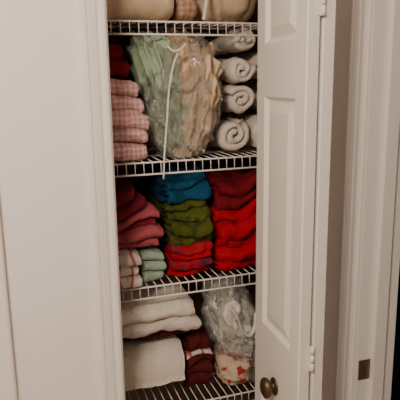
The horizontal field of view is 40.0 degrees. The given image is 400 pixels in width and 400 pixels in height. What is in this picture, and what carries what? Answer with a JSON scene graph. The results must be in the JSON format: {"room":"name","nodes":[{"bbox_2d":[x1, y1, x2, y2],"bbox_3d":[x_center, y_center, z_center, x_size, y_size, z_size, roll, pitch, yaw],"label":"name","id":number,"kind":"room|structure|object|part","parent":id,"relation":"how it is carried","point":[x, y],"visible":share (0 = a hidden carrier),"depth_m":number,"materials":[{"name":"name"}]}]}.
{"room":"linen closet","nodes":[
{"label":"linen closet","id":0,"kind":"room"},
{"bbox_2d":[0,0,351,399],"bbox_3d":[-0.661,0.162,1.177,2.450,2.400,0.100,-5,13,-18],"label":"wall","id":1,"kind":"structure","parent":0,"point":[45,214],"depth_m":1.22,"materials":[{"name":"paint"}]},
{"bbox_2d":[0,220,16,399],"bbox_3d":[-0.446,0.311,1.220,0.054,2.085,0.017,-5,13,-18],"label":"trim","id":2,"kind":"structure","parent":1,"relation":"attached to","point":[8,391],"depth_m":1.22,"materials":[{"name":"paint"}]},
{"bbox_2d":[78,0,124,399],"bbox_3d":[0.012,0.286,1.436,0.460,2.030,0.104,-5,13,-18],"label":"door frame","id":3,"kind":"structure","parent":1,"relation":"attached to","point":[105,0],"depth_m":1.24,"materials":[{"name":"paint"}]},
{"bbox_3d":[0.003,-0.688,1.208,0.452,0.023,0.032,-5,13,-18],"label":"track","id":4,"kind":"object","parent":1,"relation":"attached to","visible":0},
{"bbox_2d":[255,0,319,399],"bbox_3d":[0.180,0.312,1.344,0.067,1.988,0.261,-4,13,-15],"label":"door leaf","id":5,"kind":"object","parent":4,"relation":"hanging from","point":[288,30],"depth_m":1.24,"materials":[{"name":"paint"}]},
{"bbox_3d":[0.170,0.467,1.369,0.036,0.054,0.048,-5,13,-18],"label":"knob","id":6,"kind":"part","parent":5,"relation":"part of","materials":[{"name":"gold metal"}]},
{"bbox_2d":[306,0,335,399],"bbox_3d":[0.225,0.310,1.353,0.045,1.988,0.270,-4,13,-15],"label":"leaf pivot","id":7,"kind":"object","parent":4,"relation":"hanging from","point":[327,23],"depth_m":1.16,"materials":[{"name":"paint"}]},
{"bbox_3d":[0.252,0.327,1.226,0.026,1.531,0.009,-5,13,-18],"label":"fold hinges","id":8,"kind":"part","parent":7,"relation":"part of","materials":[{"name":"white metal"}]},
{"bbox_2d":[108,8,257,399],"bbox_3d":[-0.102,-0.011,1.937,0.890,2.400,0.100,-5,13,-18],"label":"wall","id":9,"kind":"structure","parent":0,"point":[247,294],"depth_m":2.00,"materials":[{"name":"paint"}]},
{"bbox_2d":[351,0,370,399],"bbox_3d":[0.871,0.346,0.234,0.115,2.400,2.700,-5,13,-18],"label":"wall","id":10,"kind":"structure","parent":0,"point":[370,0],"depth_m":1.38,"materials":[{"name":"paint"}]},
{"bbox_2d":[335,0,369,399],"bbox_3d":[0.391,0.246,1.462,0.017,2.085,0.054,-5,13,-18],"label":"trim","id":11,"kind":"structure","parent":10,"relation":"attached to","point":[360,9],"depth_m":1.40,"materials":[{"name":"paint"}]},
{"bbox_2d":[358,359,369,379],"bbox_3d":[0.440,0.454,1.473,0.036,0.057,0.004,-5,13,-18],"label":"strike plate","id":12,"kind":"object","parent":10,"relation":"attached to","point":[363,365],"visible":1,"depth_m":1.47,"materials":[{"name":"gold metal"}]},
{"bbox_2d":[352,0,399,399],"bbox_3d":[0.590,0.351,1.098,0.121,2.030,0.778,-5,13,-18],"label":"door frame","id":13,"kind":"structure","parent":10,"relation":"attached to","point":[379,242],"depth_m":1.39,"materials":[{"name":"paint"}]},
{"bbox_3d":[2.666,0.068,1.389,0.100,2.400,4.000,-5,13,-18],"label":"wall","id":14,"kind":"structure","parent":0,"visible":0},
{"bbox_2d":[391,267,399,399],"bbox_3d":[1.231,-0.064,2.322,1.192,2.107,0.078,-5,13,-18],"label":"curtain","id":15,"kind":"object","parent":14,"relation":"hanging from","point":[395,390],"visible":0.08,"depth_m":2.37,"materials":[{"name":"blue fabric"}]},
{"bbox_3d":[-0.396,0.070,1.583,0.100,2.400,0.520,-5,13,-18],"label":"wall","id":16,"kind":"structure","parent":0,"visible":0},
{"bbox_2d":[107,19,257,37],"bbox_3d":[-0.017,-0.470,1.575,0.698,0.039,0.420,-5,13,-18],"label":"wire shelf","id":17,"kind":"object","parent":16,"relation":"attached to","point":[138,33],"visible":0.56,"depth_m":1.41,"materials":[{"name":"white metal"}]},
{"bbox_2d":[106,0,172,30],"bbox_3d":[-0.203,-0.556,1.433,0.201,0.195,0.304,-5,13,-18],"label":"blanket","id":18,"kind":"object","parent":17,"relation":"on","point":[159,10],"visible":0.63,"depth_m":1.33,"materials":[{"name":"fabric"}]},
{"bbox_2d":[152,0,197,30],"bbox_3d":[-0.076,-0.551,1.495,0.060,0.155,0.288,-5,13,-18],"label":"plaid blanket","id":19,"kind":"object","parent":17,"relation":"on","point":[183,10],"visible":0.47,"depth_m":1.38,"materials":[{"name":"pink fabric"}]},
{"bbox_2d":[185,0,257,29],"bbox_3d":[0.050,-0.579,1.537,0.195,0.186,0.315,-5,13,-18],"label":"tote bag","id":20,"kind":"object","parent":17,"relation":"on","point":[208,10],"visible":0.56,"depth_m":1.45,"materials":[{"name":"beige fabric"}]},
{"bbox_2d":[114,143,256,177],"bbox_3d":[-0.012,-0.135,1.648,0.698,0.039,0.420,-5,13,-18],"label":"wire shelf","id":21,"kind":"object","parent":16,"relation":"attached to","point":[153,144],"visible":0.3,"depth_m":1.45,"materials":[{"name":"white metal"}]},
{"bbox_2d":[110,77,150,160],"bbox_3d":[-0.239,-0.228,1.498,0.152,0.213,0.322,-5,13,-18],"label":"towels","id":22,"kind":"object","parent":21,"relation":"on","point":[130,125],"visible":0.45,"depth_m":1.37,"materials":[{"name":"pink fabric"}]},
{"bbox_2d":[108,44,129,77],"bbox_3d":[-0.265,-0.373,1.476,0.107,0.087,0.289,-5,13,-18],"label":"cloth","id":23,"kind":"object","parent":22,"relation":"on","point":[118,67],"visible":0.33,"depth_m":1.37,"materials":[{"name":"red fabric"}]},
{"bbox_2d":[124,30,224,178],"bbox_3d":[-0.067,-0.264,1.480,0.262,0.375,0.249,10,16,41],"label":"bag","id":24,"kind":"object","parent":21,"relation":"on","point":[179,80],"visible":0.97,"depth_m":1.40,"materials":[{"name":"plastic"}]},
{"bbox_2d":[203,28,257,150],"bbox_3d":[0.111,-0.325,1.612,0.216,0.331,0.294,-5,13,-18],"label":"towels","id":25,"kind":"object","parent":21,"relation":"on","point":[231,132],"visible":0.66,"depth_m":1.50,"materials":[{"name":"beige fabric"}]},
{"bbox_2d":[120,266,255,302],"bbox_3d":[-0.008,0.192,1.719,0.698,0.039,0.420,-5,13,-18],"label":"wire shelf","id":26,"kind":"object","parent":16,"relation":"attached to","point":[248,273],"visible":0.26,"depth_m":1.50,"materials":[{"name":"white metal"}]},
{"bbox_2d":[114,162,166,290],"bbox_3d":[-0.217,0.053,1.560,0.188,0.303,0.350,-5,13,-18],"label":"towels","id":27,"kind":"object","parent":26,"relation":"on","point":[140,254],"visible":0.56,"depth_m":1.45,"materials":[{"name":"red fabric"}]},
{"bbox_2d":[144,159,211,278],"bbox_3d":[-0.068,0.041,1.617,0.142,0.298,0.328,-5,13,-18],"label":"cloths","id":28,"kind":"object","parent":26,"relation":"on","point":[180,198],"visible":0.93,"depth_m":1.50,"materials":[{"name":"fabric"}]},
{"bbox_2d":[199,162,256,270],"bbox_3d":[0.090,0.036,1.668,0.192,0.281,0.345,-5,13,-18],"label":"cloths","id":29,"kind":"object","parent":26,"relation":"on","point":[231,201],"visible":0.7,"depth_m":1.54,"materials":[{"name":"red fabric"}]},
{"bbox_2d":[128,325,254,399],"bbox_3d":[-0.003,0.553,1.798,0.698,0.039,0.420,-5,13,-18],"label":"wire shelf","id":30,"kind":"object","parent":16,"relation":"attached to","point":[247,391],"visible":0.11,"depth_m":1.63,"materials":[{"name":"white metal"}]},
{"bbox_2d":[123,335,186,393],"bbox_3d":[-0.167,0.474,1.611,0.229,0.147,0.182,-5,13,-18],"label":"bath towel","id":31,"kind":"object","parent":30,"relation":"on","point":[149,362],"visible":0.68,"depth_m":1.55,"materials":[{"name":"white fabric"}]},
{"bbox_2d":[120,269,199,340],"bbox_3d":[-0.170,0.307,1.637,0.273,0.139,0.330,-5,13,-18],"label":"towels","id":32,"kind":"object","parent":31,"relation":"on","point":[170,315],"visible":0.63,"depth_m":1.52,"materials":[{"name":"white fabric"}]},
{"bbox_2d":[177,326,214,385],"bbox_3d":[-0.038,0.447,1.744,0.099,0.192,0.271,-5,13,-18],"label":"cloths","id":33,"kind":"object","parent":30,"relation":"on","point":[198,356],"visible":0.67,"depth_m":1.64,"materials":[{"name":"red fabric"}]},
{"bbox_2d":[205,281,255,384],"bbox_3d":[0.091,0.390,1.684,0.193,0.324,0.223,-6,14,-24],"label":"package","id":34,"kind":"object","parent":30,"relation":"on","point":[232,346],"visible":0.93,"depth_m":1.62}
]}

